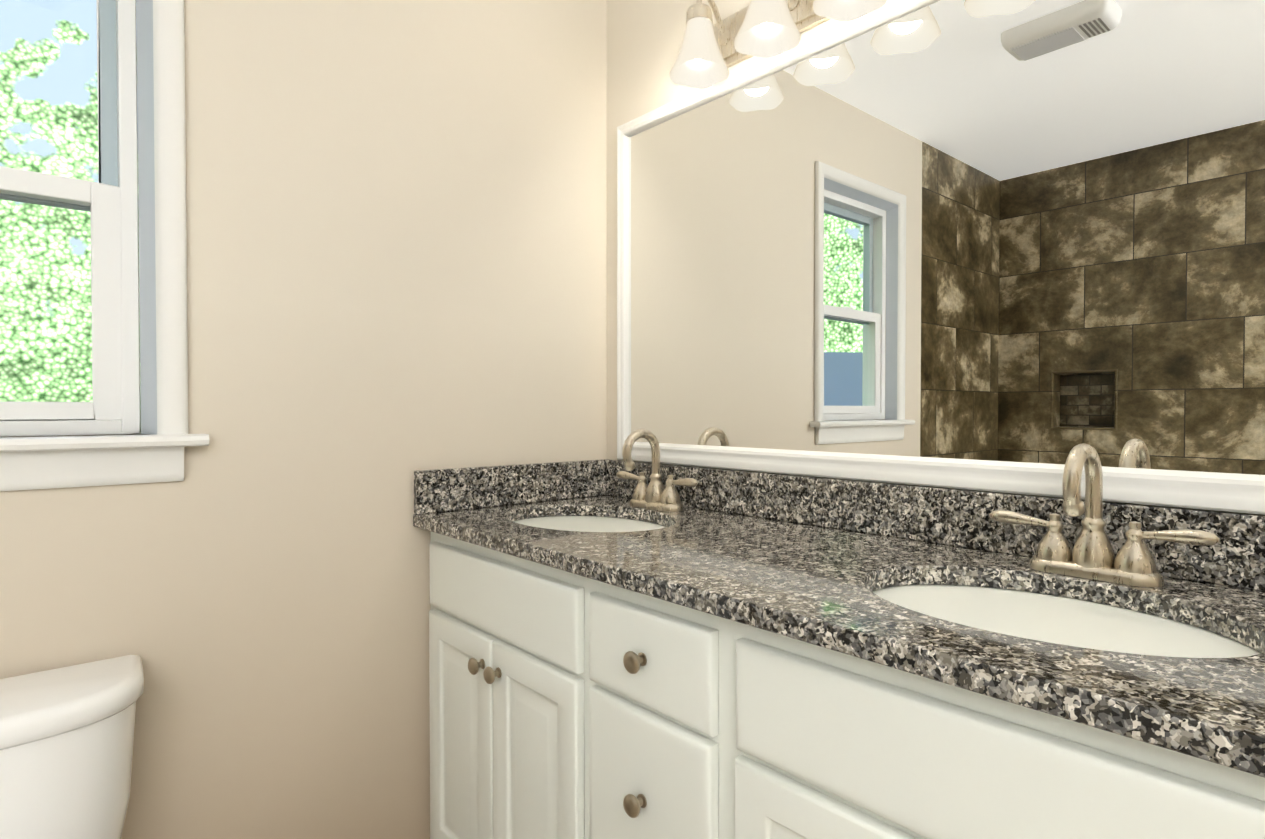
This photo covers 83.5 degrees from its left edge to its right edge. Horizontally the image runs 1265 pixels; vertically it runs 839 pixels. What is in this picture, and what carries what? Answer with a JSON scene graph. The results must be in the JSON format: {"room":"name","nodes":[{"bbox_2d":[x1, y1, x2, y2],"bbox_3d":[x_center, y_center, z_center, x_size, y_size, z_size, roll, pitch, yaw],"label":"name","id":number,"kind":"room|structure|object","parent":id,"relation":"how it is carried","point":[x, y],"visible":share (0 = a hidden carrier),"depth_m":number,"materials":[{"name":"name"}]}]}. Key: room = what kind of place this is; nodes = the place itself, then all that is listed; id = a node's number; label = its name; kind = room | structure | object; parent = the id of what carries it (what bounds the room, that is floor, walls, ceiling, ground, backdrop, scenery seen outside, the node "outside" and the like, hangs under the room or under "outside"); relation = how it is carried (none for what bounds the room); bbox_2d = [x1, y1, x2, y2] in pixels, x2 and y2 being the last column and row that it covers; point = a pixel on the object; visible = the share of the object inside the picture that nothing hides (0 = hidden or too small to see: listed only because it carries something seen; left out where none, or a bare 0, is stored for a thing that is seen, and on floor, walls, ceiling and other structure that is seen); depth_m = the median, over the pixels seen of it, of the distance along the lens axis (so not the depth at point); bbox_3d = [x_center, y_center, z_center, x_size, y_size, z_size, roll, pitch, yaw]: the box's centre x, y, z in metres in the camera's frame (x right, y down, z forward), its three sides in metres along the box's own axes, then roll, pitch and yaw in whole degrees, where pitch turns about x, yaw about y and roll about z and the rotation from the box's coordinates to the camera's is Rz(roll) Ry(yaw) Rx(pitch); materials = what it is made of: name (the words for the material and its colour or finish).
{"room":"bathroom","nodes":[
{"label":"bathroom","id":0,"kind":"room"},
{"bbox_2d":[0,0,1261,838],"bbox_3d":[-0.154,-0.038,0.051,3.300,2.540,3.150,-1,1,-41],"label":"wall","id":1,"kind":"structure","parent":0,"point":[402,234],"depth_m":1.52,"materials":[{"name":"beige paint"}]},
{"bbox_2d":[0,0,140,436],"bbox_3d":[-1.149,-0.425,1.185,0.522,0.908,0.095,-1,1,-41],"label":"window","id":2,"kind":"structure","parent":1,"relation":"in","point":[108,200],"depth_m":1.30,"materials":[{"name":"white"}]},
{"bbox_2d":[0,434,208,490],"bbox_3d":[-1.089,0.075,1.123,0.714,0.088,0.089,-1,1,-41],"label":"window sill","id":3,"kind":"structure","parent":1,"relation":"attached to","point":[36,462],"depth_m":1.23,"materials":[{"name":"white wood"}]},
{"bbox_2d":[136,0,187,434],"bbox_3d":[-1.098,-0.457,1.126,0.658,0.975,0.060,-1,1,-41],"label":"window trim","id":4,"kind":"structure","parent":1,"relation":"in","point":[162,210],"depth_m":1.31,"materials":[{"name":"white wood"}]},
{"bbox_2d":[414,459,604,512],"bbox_3d":[-0.283,0.165,1.816,0.574,0.100,0.021,-1,1,-41],"label":"backsplash","id":5,"kind":"structure","parent":1,"relation":"attached to","point":[435,490],"depth_m":1.77,"materials":[{"name":"grey stone"}]},
{"bbox_2d":[669,0,886,88],"bbox_3d":[0.351,-0.863,1.379,0.172,0.196,0.810,-1,1,-41],"label":"sconce","id":6,"kind":"object","parent":1,"relation":"attached to","point":[709,54],"visible":1,"depth_m":1.50,"materials":[{"name":"white glass"}]},
{"bbox_2d":[605,459,1264,588],"bbox_3d":[0.426,0.171,1.423,0.021,0.100,1.502,-1,1,-41],"label":"backsplash","id":7,"kind":"structure","parent":1,"relation":"attached to","point":[949,516],"depth_m":1.29,"materials":[{"name":"grey stone"}]},
{"bbox_2d":[617,0,1264,514],"bbox_3d":[0.416,-0.337,1.427,0.022,0.911,1.380,-1,1,-41],"label":"mirror","id":8,"kind":"object","parent":1,"relation":"attached to","point":[1009,246],"visible":0.92,"depth_m":1.24,"materials":[{"name":"white mirror"}]},
{"label":"floor","id":9,"kind":"structure","parent":0,"visible":0},
{"bbox_2d":[0,655,143,838],"bbox_3d":[-0.828,0.775,0.851,0.486,0.690,0.759,-1,1,-41],"label":"toilet","id":10,"kind":"object","parent":9,"relation":"on","point":[66,742],"visible":1,"depth_m":1.09,"materials":[{"name":"white ceramic"}]},
{"bbox_2d":[413,521,1264,838],"bbox_3d":[0.208,0.684,1.256,0.584,0.860,1.524,-1,1,-41],"label":"bathroom vanity","id":11,"kind":"object","parent":9,"relation":"on","point":[627,647],"depth_m":0.96,"materials":[{"name":"white painted wood"},{"name":"speckled granite"},{"name":"aged nickel"}]},
{"bbox_2d":[413,493,1264,760],"bbox_3d":[0.210,0.239,1.250,0.576,0.030,1.524,-1,1,-41],"label":"countertop","id":12,"kind":"structure","parent":11,"relation":"on","point":[765,568],"depth_m":0.94,"materials":[{"name":"grey stone"}]},
{"bbox_2d":[489,505,692,536],"bbox_3d":[-0.100,0.324,1.597,0.399,0.175,0.524,-1,1,-41],"label":"sink","id":13,"kind":"object","parent":12,"relation":"in","point":[583,520],"depth_m":1.70,"materials":[{"name":"white ceramic"}]},
{"bbox_2d":[613,429,700,512],"bbox_3d":[0.029,0.120,1.706,0.135,0.194,0.288,-1,1,-41],"label":"faucet","id":14,"kind":"object","parent":12,"relation":"on","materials":[{"name":"silver metal"}]},
{"bbox_2d":[825,561,1264,688],"bbox_3d":[0.513,0.335,0.895,0.399,0.175,0.524,-1,1,-41],"label":"sink","id":15,"kind":"object","parent":12,"relation":"in","point":[1213,643],"depth_m":0.91,"materials":[{"name":"white ceramic"}]},
{"bbox_2d":[985,443,1224,588],"bbox_3d":[0.641,0.130,1.004,0.135,0.194,0.288,-1,1,-41],"label":"faucet","id":16,"kind":"object","parent":12,"relation":"on","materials":[{"name":"silver metal"}]},
{"label":"outside","id":17,"kind":"structure","parent":0,"visible":0},
{"bbox_2d":[0,0,140,432],"bbox_3d":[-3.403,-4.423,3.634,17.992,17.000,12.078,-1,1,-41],"label":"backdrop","id":18,"kind":"structure","parent":17,"point":[63,313],"depth_m":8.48,"materials":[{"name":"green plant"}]}
]}

